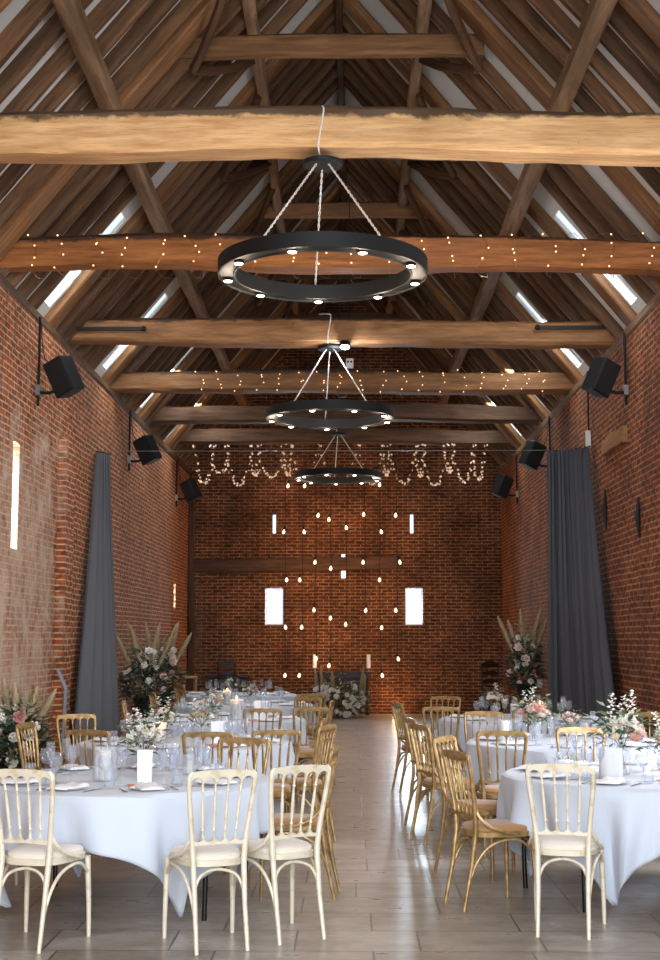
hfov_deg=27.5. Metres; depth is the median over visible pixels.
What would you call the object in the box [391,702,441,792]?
banquet chair
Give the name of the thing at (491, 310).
rafter
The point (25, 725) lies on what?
banquet chair
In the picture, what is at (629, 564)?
wall
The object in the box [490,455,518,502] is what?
loudspeaker
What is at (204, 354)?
rafter
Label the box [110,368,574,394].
tie beam
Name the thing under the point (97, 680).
curtain
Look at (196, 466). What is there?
wire
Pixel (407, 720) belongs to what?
banquet chair
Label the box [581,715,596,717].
napkin
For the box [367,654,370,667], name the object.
pillar candle
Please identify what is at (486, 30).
rafter
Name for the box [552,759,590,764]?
napkin
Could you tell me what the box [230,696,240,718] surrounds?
candle
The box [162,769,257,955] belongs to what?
banquet chair
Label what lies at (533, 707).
posy
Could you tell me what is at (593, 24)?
purlin
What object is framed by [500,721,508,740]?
hurricane vase
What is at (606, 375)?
grille
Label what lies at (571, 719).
posy
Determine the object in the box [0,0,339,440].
ceiling
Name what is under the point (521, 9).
rafter
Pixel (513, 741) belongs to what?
napkin
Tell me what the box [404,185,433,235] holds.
brace
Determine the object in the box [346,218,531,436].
rafter
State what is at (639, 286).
rafter
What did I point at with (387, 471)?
garland
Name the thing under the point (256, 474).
garland
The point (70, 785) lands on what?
napkin
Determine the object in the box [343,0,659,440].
ceiling
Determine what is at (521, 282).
rafter
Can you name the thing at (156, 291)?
rafter
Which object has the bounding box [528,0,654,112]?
rafter
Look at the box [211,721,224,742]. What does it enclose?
table card
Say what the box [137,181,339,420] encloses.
rafter
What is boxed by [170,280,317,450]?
rafter
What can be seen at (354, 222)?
rafter
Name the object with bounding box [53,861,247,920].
round table
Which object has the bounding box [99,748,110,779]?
candle
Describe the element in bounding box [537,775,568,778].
plate
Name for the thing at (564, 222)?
window
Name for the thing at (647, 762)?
plate
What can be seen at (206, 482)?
garland
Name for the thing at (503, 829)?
banquet chair
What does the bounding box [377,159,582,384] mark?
rafter
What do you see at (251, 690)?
posy
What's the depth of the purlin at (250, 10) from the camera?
16.40 m
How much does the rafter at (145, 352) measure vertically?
4.364 m
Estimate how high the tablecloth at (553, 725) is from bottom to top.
0.718 m
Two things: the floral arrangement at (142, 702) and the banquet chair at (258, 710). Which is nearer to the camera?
the banquet chair at (258, 710)
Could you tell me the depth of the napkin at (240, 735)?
11.96 m
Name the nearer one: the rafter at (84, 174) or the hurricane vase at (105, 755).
the hurricane vase at (105, 755)
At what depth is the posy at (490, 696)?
15.16 m
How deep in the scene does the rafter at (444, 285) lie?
22.75 m
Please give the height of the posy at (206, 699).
0.352 m
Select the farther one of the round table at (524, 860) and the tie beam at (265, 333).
the tie beam at (265, 333)
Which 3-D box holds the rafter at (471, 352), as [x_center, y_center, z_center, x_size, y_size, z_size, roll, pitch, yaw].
[2.028,-3.062,24.630,3.644,4.356,0.119,0,-7,1]
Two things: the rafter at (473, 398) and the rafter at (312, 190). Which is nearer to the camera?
the rafter at (312, 190)
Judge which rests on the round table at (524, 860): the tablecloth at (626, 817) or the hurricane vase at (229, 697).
the tablecloth at (626, 817)
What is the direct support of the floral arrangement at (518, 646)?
on the floor
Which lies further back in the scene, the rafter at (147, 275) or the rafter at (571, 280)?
the rafter at (147, 275)
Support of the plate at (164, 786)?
on the tablecloth at (139, 828)
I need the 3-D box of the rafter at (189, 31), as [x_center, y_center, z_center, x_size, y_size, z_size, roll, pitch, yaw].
[-1.705,-4.319,13.847,3.639,4.292,0.372,0,-7,1]
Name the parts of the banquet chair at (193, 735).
leg, rail, leg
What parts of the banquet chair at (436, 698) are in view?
leg, rail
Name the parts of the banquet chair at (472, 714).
leg, rail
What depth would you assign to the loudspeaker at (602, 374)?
16.17 m
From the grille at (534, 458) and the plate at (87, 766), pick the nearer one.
the plate at (87, 766)
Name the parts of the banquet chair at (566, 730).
leg, rail, leg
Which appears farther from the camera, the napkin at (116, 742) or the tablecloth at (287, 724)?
the tablecloth at (287, 724)
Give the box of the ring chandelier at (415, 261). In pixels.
[218,105,427,302]
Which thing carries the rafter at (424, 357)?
on the wall plate at (655, 300)
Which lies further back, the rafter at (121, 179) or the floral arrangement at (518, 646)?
the floral arrangement at (518, 646)
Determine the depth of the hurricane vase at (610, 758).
8.54 m
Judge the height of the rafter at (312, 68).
4.362 m
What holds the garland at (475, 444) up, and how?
hanging from the tie beam at (369, 435)
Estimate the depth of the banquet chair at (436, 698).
16.34 m
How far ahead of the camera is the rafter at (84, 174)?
14.14 m
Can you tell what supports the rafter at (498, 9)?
on the wall plate at (655, 300)
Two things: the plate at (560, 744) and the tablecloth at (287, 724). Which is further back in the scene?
the tablecloth at (287, 724)
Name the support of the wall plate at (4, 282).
on the wall at (150, 533)
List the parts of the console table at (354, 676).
panel, leg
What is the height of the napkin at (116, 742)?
0.027 m
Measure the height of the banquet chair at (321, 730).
0.952 m
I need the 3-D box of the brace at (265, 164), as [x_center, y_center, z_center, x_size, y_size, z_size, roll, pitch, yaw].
[-1.116,-4.186,18.214,0.083,0.708,1.290,-3,-7,25]
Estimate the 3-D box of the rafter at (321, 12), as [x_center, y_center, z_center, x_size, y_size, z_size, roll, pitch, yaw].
[-1.663,-3.991,16.648,3.639,4.292,0.372,0,-7,1]
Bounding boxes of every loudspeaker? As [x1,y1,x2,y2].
[35,317,84,405]
[127,410,161,470]
[175,459,201,506]
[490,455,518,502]
[518,416,550,469]
[581,332,628,404]
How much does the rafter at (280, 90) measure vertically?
4.354 m
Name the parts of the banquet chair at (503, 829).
leg, rail, rail, leg, seat, leg, leg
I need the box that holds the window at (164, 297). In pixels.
[103,294,167,367]
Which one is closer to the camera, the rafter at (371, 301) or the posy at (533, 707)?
the posy at (533, 707)
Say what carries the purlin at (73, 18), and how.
attached to the rafter at (276, 303)
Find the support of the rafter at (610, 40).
on the wall plate at (655, 300)
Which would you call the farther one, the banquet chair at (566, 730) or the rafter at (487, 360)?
the rafter at (487, 360)
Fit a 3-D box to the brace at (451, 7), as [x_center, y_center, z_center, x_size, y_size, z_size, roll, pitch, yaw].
[1.293,-4.720,13.691,0.084,0.716,1.287,-3,-7,26]
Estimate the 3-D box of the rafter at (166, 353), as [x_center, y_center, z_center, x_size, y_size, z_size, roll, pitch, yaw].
[-1.587,-3.380,21.921,3.634,4.364,0.146,0,-7,2]
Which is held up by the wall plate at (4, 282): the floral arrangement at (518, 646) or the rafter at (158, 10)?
the rafter at (158, 10)
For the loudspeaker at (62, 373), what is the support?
attached to the wall at (150, 533)
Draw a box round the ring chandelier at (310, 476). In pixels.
[295,279,381,484]
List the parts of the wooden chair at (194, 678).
seat, leg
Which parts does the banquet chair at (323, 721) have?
leg, leg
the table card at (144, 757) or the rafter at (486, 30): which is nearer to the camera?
the table card at (144, 757)
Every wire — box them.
[94,450,565,451]
[196,466,473,466]
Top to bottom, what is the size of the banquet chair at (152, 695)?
0.952 m
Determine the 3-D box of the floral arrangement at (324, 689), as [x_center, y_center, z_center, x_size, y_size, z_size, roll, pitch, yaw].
[0.226,4.458,28.328,1.550,1.140,1.530,6,-9,-41]
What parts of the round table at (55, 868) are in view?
leg, leg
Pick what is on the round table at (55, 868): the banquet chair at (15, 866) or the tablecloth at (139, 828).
the tablecloth at (139, 828)
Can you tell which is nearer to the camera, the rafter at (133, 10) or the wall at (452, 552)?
the rafter at (133, 10)
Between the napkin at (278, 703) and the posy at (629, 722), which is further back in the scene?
the napkin at (278, 703)
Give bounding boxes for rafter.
[0,0,11,12]
[0,0,53,68]
[0,0,93,103]
[0,0,154,172]
[0,0,178,200]
[0,0,204,228]
[0,0,228,260]
[0,0,242,275]
[1,0,127,112]
[5,0,267,286]
[17,0,285,298]
[27,0,307,309]
[44,0,334,328]
[55,10,334,335]
[62,21,334,343]
[69,59,326,349]
[75,59,335,357]
[83,64,336,363]
[89,78,336,369]
[102,159,303,385]
[115,164,305,392]
[117,170,313,398]
[122,172,321,403]
[127,173,329,407]
[131,170,339,411]
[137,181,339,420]
[144,194,339,424]
[148,199,339,428]
[152,219,337,432]
[156,219,340,436]
[160,223,340,439]
[164,280,312,447]
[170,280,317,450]
[173,280,321,453]
[176,280,327,456]
[179,280,332,458]
[181,279,336,461]
[184,279,341,467]
[336,59,600,357]
[343,0,636,326]
[343,13,623,338]
[343,30,598,320]
[344,77,593,367]
[345,59,607,354]
[346,159,562,402]
[346,160,558,407]
[346,167,553,412]
[346,181,549,420]
[346,195,541,424]
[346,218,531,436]
[346,224,527,439]
[347,279,505,466]
[348,218,534,432]
[351,279,508,461]
[354,218,538,429]
[355,279,510,458]
[358,159,565,397]
[360,279,512,455]
[364,279,515,453]
[365,159,562,371]
[370,279,518,449]
[374,279,524,446]
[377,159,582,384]
[379,0,655,303]
[395,0,659,293]
[414,0,659,278]
[454,0,659,235]
[479,0,659,196]
[501,0,659,171]
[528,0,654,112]
[559,0,659,107]
[589,0,659,80]
[618,0,659,47]
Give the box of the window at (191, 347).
[141,347,191,406]
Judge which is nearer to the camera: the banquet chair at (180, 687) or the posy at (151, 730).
the posy at (151, 730)
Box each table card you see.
[137,750,152,782]
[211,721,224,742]
[254,701,267,718]
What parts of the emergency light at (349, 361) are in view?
drop rod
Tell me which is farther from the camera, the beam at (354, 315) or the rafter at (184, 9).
the beam at (354, 315)
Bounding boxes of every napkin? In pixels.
[0,777,37,783]
[46,781,88,789]
[59,763,89,769]
[91,736,119,739]
[97,740,124,745]
[134,782,164,789]
[154,743,177,747]
[167,718,187,720]
[193,764,224,769]
[195,777,238,783]
[217,743,246,746]
[236,734,265,736]
[257,718,278,720]
[276,715,296,717]
[277,703,296,704]
[463,716,486,719]
[479,736,499,738]
[498,740,523,743]
[530,771,570,777]
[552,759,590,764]
[561,742,580,746]
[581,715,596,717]
[596,776,624,783]
[618,741,648,745]
[625,758,645,763]
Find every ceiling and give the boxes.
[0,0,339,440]
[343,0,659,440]
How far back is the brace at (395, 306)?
26.63 m
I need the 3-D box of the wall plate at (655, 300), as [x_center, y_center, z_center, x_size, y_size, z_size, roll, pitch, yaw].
[3.708,-2.039,14.281,0.372,0.161,32.000,0,-7,1]
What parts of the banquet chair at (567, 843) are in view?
leg, leg, rail, rail, seat, leg, leg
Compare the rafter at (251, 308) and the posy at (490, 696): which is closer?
the posy at (490, 696)
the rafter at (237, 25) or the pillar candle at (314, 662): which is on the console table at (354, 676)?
the pillar candle at (314, 662)
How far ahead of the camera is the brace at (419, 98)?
17.27 m
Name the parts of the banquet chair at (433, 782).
leg, rail, rail, leg, seat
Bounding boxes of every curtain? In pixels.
[69,451,119,763]
[546,445,618,733]
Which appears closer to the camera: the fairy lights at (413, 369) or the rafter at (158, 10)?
the rafter at (158, 10)
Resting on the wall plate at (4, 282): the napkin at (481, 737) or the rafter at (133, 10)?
the rafter at (133, 10)
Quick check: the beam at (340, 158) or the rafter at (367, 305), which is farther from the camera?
the rafter at (367, 305)
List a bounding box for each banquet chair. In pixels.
[0,769,90,953]
[14,865,17,884]
[15,722,42,769]
[55,714,95,765]
[66,729,110,857]
[121,700,129,733]
[148,692,157,714]
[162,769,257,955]
[174,685,186,705]
[182,732,233,768]
[217,737,269,887]
[235,764,330,945]
[243,708,281,738]
[251,729,300,837]
[259,745,340,900]
[274,724,336,845]
[291,718,326,819]
[292,707,328,801]
[294,697,321,739]
[297,693,325,737]
[308,700,335,787]
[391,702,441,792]
[404,717,466,828]
[408,723,480,844]
[421,696,460,766]
[422,706,462,800]
[432,735,514,880]
[442,749,533,911]
[461,711,503,799]
[475,731,527,858]
[512,709,550,733]
[525,763,605,939]
[555,727,605,856]
[634,712,659,737]
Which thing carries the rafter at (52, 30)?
on the wall plate at (4, 282)
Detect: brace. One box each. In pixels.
[190,0,225,71]
[192,59,254,75]
[221,93,260,179]
[221,160,271,181]
[249,187,275,233]
[256,274,277,305]
[260,298,275,305]
[282,301,293,317]
[390,301,403,318]
[399,231,408,234]
[399,292,427,305]
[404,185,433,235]
[407,160,455,179]
[414,286,426,304]
[415,92,456,177]
[419,58,479,74]
[444,0,482,70]
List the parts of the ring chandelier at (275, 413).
chain, chain, chain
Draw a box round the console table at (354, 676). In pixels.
[312,671,370,714]
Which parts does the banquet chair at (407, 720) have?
rail, leg, leg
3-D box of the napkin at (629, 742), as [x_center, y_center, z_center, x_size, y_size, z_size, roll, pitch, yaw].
[2.489,2.165,11.094,0.140,0.027,0.230,3,-7,-27]
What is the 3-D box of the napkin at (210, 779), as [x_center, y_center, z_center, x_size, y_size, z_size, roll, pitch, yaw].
[-0.690,1.829,8.224,0.230,0.027,0.140,-5,-9,39]
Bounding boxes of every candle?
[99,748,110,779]
[313,654,316,667]
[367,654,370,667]
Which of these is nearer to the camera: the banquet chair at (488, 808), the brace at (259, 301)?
the banquet chair at (488, 808)
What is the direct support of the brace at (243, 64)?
attached to the rafter at (84, 174)
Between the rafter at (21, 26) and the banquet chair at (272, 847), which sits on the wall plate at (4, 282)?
the rafter at (21, 26)
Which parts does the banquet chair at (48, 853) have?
leg, rail, rail, leg, seat, leg, leg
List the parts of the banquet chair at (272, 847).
leg, seat, leg, rail, rail, leg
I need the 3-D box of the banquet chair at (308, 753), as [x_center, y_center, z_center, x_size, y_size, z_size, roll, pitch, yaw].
[-0.266,2.822,13.985,0.431,0.952,0.493,2,-7,-19]
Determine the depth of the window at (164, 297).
19.91 m
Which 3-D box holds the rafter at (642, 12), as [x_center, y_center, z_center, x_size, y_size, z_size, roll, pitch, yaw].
[1.824,-4.658,11.002,3.644,4.356,0.119,0,-7,1]
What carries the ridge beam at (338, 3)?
attached to the rafter at (189, 31)
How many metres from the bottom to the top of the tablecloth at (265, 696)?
0.718 m
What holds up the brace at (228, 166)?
attached to the purlin at (250, 10)
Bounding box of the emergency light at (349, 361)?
[346,200,352,368]
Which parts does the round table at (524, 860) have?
leg, leg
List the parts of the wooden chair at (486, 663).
leg, crest rail, leg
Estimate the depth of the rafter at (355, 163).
21.93 m
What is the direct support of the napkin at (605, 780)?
on the plate at (625, 781)
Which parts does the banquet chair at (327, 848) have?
leg, seat, leg, leg, rail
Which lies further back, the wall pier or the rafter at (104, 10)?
the wall pier
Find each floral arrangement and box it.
[0,676,60,768]
[116,622,176,718]
[126,621,191,715]
[301,666,373,717]
[497,606,547,708]
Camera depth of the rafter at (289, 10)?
15.61 m
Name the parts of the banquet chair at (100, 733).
leg, rail, leg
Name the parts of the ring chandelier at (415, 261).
chain, chain, chain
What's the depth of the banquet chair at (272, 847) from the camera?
7.49 m
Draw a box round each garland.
[193,445,215,484]
[209,444,229,473]
[224,445,252,485]
[249,444,261,476]
[257,444,286,477]
[280,445,293,476]
[319,444,360,476]
[358,445,384,484]
[380,444,390,476]
[387,445,418,484]
[415,444,425,477]
[422,443,448,485]
[443,443,454,473]
[452,444,475,483]
[471,444,487,480]
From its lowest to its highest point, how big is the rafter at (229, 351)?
4.354 m
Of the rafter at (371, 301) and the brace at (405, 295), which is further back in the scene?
the rafter at (371, 301)
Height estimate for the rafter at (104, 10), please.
4.362 m
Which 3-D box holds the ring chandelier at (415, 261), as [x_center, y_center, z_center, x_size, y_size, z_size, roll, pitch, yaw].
[-0.057,-2.259,10.637,1.638,1.391,1.638,1,-7,-12]
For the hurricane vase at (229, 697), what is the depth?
18.07 m
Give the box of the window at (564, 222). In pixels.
[555,210,635,302]
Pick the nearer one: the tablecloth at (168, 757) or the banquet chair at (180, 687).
the tablecloth at (168, 757)
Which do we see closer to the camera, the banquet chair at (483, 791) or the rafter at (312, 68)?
the banquet chair at (483, 791)
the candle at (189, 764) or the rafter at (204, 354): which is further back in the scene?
the rafter at (204, 354)
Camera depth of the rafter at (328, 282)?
28.79 m
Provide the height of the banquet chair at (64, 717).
0.952 m
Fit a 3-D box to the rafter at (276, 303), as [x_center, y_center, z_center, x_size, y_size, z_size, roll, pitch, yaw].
[-1.530,-2.897,26.059,3.642,4.354,0.132,0,-7,1]
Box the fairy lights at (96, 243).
[27,232,654,278]
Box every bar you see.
[602,489,606,529]
[635,497,639,537]
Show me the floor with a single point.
(390, 905)
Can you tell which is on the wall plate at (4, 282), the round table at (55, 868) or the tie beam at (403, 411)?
the tie beam at (403, 411)
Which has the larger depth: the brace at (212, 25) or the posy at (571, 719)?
the brace at (212, 25)
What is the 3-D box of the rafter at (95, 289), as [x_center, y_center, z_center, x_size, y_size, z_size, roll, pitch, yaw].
[-1.666,-3.952,17.035,3.644,4.356,0.119,0,-7,0]
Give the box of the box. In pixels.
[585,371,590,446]
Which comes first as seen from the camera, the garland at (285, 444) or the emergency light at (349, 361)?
the emergency light at (349, 361)
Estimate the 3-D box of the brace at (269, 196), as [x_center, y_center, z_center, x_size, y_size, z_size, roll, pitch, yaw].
[-1.087,-3.935,20.378,0.078,0.706,1.292,3,-7,-23]
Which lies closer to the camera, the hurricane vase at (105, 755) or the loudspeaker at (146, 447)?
the hurricane vase at (105, 755)
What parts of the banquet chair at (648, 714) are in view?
rail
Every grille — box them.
[43,357,70,396]
[133,436,152,463]
[179,480,194,501]
[497,476,513,497]
[527,442,545,468]
[594,359,620,395]
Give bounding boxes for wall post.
[186,478,194,690]
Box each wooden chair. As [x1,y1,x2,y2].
[173,676,197,712]
[217,661,235,691]
[481,661,506,713]
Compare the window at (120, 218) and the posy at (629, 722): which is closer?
the posy at (629, 722)
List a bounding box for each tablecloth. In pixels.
[0,765,268,916]
[75,735,294,813]
[139,715,309,764]
[176,701,316,726]
[181,692,296,703]
[434,714,608,761]
[462,734,659,818]
[496,762,659,905]
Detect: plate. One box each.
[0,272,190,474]
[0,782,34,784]
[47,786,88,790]
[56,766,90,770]
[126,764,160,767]
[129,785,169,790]
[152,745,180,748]
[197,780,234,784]
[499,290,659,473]
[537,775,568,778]
[560,744,583,747]
[596,779,630,784]
[618,744,646,746]
[624,760,651,764]
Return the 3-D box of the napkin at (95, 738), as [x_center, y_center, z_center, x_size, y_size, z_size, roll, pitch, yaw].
[-1.942,2.231,11.661,0.230,0.027,0.140,0,-7,0]
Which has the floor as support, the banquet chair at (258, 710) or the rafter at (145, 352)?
the banquet chair at (258, 710)
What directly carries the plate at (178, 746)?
on the tablecloth at (168, 757)
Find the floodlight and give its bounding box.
[339,340,350,349]
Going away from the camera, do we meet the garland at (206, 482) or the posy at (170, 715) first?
the posy at (170, 715)
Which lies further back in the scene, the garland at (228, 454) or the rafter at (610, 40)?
the garland at (228, 454)
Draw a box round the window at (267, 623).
[266,589,282,624]
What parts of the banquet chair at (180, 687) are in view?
leg, rail, leg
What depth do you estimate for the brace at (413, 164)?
18.16 m
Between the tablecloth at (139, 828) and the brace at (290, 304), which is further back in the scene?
the brace at (290, 304)
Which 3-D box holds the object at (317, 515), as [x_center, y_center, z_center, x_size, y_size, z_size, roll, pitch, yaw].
[-0.297,1.765,29.150,0.164,4.248,0.068,0,-7,1]
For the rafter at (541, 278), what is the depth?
18.10 m
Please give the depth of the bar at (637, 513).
15.60 m
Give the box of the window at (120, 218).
[46,212,124,304]
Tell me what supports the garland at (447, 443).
hanging from the tie beam at (369, 435)
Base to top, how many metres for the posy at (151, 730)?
0.434 m
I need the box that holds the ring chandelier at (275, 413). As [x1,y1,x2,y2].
[266,313,394,429]
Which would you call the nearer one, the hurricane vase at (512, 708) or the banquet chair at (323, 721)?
the banquet chair at (323, 721)
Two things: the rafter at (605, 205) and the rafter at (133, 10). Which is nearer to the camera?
the rafter at (133, 10)
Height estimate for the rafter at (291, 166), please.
4.292 m
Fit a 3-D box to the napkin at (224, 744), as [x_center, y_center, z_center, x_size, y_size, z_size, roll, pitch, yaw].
[-0.804,2.160,11.051,0.140,0.027,0.230,6,-9,-41]
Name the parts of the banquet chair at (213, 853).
leg, leg, seat, rail, rail, leg, leg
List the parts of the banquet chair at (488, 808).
leg, rail, rail, leg, seat, leg, leg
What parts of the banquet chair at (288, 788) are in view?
leg, rail, seat, rail, leg, leg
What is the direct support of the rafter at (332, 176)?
on the wall plate at (4, 282)
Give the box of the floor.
[0,714,659,959]
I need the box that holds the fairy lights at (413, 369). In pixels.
[195,369,544,397]
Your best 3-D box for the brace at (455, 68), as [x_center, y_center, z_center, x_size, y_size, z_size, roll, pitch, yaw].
[1.311,-4.581,14.852,0.083,0.712,1.290,3,-7,-23]
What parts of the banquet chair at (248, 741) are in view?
leg, rail, leg, leg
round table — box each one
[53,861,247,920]
[522,837,585,912]
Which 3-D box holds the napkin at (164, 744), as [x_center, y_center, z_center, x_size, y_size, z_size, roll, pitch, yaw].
[-1.317,2.142,10.898,0.140,0.027,0.230,-1,-7,10]
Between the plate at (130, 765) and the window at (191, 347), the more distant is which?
the window at (191, 347)
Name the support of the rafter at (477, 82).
on the wall plate at (655, 300)
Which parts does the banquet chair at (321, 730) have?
seat, leg, rail, leg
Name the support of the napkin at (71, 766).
on the plate at (87, 766)
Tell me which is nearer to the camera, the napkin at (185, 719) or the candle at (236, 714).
the napkin at (185, 719)
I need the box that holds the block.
[601,425,627,455]
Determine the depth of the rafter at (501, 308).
20.83 m
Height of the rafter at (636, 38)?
4.364 m
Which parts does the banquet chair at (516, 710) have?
leg, leg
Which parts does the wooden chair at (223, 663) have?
leg, crest rail, leg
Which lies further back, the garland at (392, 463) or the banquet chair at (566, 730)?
the garland at (392, 463)
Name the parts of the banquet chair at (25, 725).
leg, rail, rail, leg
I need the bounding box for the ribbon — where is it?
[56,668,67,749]
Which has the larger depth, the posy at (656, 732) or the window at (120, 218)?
the window at (120, 218)
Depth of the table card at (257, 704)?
14.83 m
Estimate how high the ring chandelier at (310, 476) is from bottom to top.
4.374 m
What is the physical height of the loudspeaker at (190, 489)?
0.990 m
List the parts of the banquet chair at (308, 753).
leg, seat, rail, rail, leg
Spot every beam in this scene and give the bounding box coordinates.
[0,105,659,166]
[0,232,659,275]
[69,318,615,349]
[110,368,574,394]
[149,402,542,424]
[178,33,484,60]
[178,427,511,446]
[194,555,400,573]
[259,158,457,161]
[264,202,428,219]
[275,274,394,279]
[287,312,398,318]
[335,0,346,283]
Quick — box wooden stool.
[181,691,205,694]
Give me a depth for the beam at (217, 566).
29.89 m
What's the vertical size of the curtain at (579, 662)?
4.233 m
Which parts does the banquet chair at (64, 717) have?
leg, rail, leg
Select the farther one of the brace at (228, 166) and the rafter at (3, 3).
the brace at (228, 166)
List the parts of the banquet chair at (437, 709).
leg, rail, leg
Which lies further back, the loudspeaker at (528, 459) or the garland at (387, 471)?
the garland at (387, 471)
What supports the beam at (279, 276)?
attached to the rafter at (487, 360)
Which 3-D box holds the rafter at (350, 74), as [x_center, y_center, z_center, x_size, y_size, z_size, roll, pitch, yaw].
[1.930,-3.757,18.642,3.689,4.334,0.134,0,-7,1]
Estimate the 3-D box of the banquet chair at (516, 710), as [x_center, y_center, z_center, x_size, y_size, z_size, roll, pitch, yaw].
[2.008,2.783,13.651,0.431,0.952,0.493,0,-7,-2]
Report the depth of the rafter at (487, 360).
24.07 m
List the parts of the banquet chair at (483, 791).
leg, seat, rail, rail, leg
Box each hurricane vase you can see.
[93,748,117,779]
[155,722,163,741]
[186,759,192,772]
[224,688,231,703]
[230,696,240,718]
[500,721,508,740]
[511,704,519,717]
[598,747,622,777]
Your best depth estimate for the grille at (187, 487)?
27.64 m
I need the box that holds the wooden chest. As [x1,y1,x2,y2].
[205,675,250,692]
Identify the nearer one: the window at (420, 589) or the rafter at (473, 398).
the rafter at (473, 398)
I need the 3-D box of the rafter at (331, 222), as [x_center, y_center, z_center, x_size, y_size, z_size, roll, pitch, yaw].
[-1.541,-3.006,25.106,3.659,4.362,0.111,0,-7,0]
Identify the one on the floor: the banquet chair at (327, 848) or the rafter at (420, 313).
the banquet chair at (327, 848)
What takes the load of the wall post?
on the floor
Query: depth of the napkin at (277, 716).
14.86 m
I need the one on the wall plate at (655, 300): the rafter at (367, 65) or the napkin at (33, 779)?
the rafter at (367, 65)
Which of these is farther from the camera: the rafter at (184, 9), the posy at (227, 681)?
the posy at (227, 681)
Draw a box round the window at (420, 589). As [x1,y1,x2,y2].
[405,588,421,624]
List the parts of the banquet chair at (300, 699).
rail, leg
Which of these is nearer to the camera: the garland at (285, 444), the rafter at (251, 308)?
the rafter at (251, 308)
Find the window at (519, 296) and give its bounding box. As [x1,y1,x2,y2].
[516,292,579,366]
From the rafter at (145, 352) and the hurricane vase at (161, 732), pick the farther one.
the rafter at (145, 352)
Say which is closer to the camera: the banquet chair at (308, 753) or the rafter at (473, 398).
the banquet chair at (308, 753)
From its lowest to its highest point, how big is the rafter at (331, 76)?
4.334 m
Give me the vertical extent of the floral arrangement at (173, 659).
1.930 m
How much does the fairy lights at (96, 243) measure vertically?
0.442 m
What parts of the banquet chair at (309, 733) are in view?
leg, rail, leg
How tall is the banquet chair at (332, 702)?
0.952 m
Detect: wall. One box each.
[0,284,188,768]
[187,301,503,713]
[501,302,659,737]
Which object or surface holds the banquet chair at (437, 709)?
on the floor
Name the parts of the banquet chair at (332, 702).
leg, leg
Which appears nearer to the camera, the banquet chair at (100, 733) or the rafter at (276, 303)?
the banquet chair at (100, 733)
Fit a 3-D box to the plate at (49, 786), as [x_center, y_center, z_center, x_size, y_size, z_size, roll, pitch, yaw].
[-1.540,1.811,7.929,0.240,0.017,0.240,0,-7,1]
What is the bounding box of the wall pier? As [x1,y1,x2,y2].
[52,439,75,768]
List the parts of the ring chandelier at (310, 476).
chain, steel rod, chain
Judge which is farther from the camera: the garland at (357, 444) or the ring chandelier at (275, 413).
the garland at (357, 444)
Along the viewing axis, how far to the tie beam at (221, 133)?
10.52 m
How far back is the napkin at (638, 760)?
9.45 m
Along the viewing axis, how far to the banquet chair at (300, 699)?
16.11 m
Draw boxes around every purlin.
[52,0,250,405]
[241,0,300,314]
[386,0,431,314]
[439,0,617,403]
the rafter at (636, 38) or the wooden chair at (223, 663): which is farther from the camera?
the wooden chair at (223, 663)
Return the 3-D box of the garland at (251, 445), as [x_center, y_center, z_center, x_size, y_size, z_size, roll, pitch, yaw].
[-1.841,-0.293,27.122,0.588,0.865,0.114,0,-7,1]
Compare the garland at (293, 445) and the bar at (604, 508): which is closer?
the bar at (604, 508)
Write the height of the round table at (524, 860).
0.756 m
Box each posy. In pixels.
[116,707,173,763]
[143,696,183,734]
[180,698,221,731]
[199,687,227,712]
[223,677,238,691]
[239,681,262,703]
[481,682,510,711]
[511,687,559,738]
[553,705,585,737]
[585,690,656,771]
[642,711,659,754]
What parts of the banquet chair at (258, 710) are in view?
leg, rail, leg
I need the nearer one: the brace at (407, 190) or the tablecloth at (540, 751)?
the tablecloth at (540, 751)
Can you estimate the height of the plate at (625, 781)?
0.017 m
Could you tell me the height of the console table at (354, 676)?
0.925 m
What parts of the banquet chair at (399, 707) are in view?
leg, rail, leg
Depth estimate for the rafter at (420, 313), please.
25.82 m
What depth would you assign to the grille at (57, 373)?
15.31 m
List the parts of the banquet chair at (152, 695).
leg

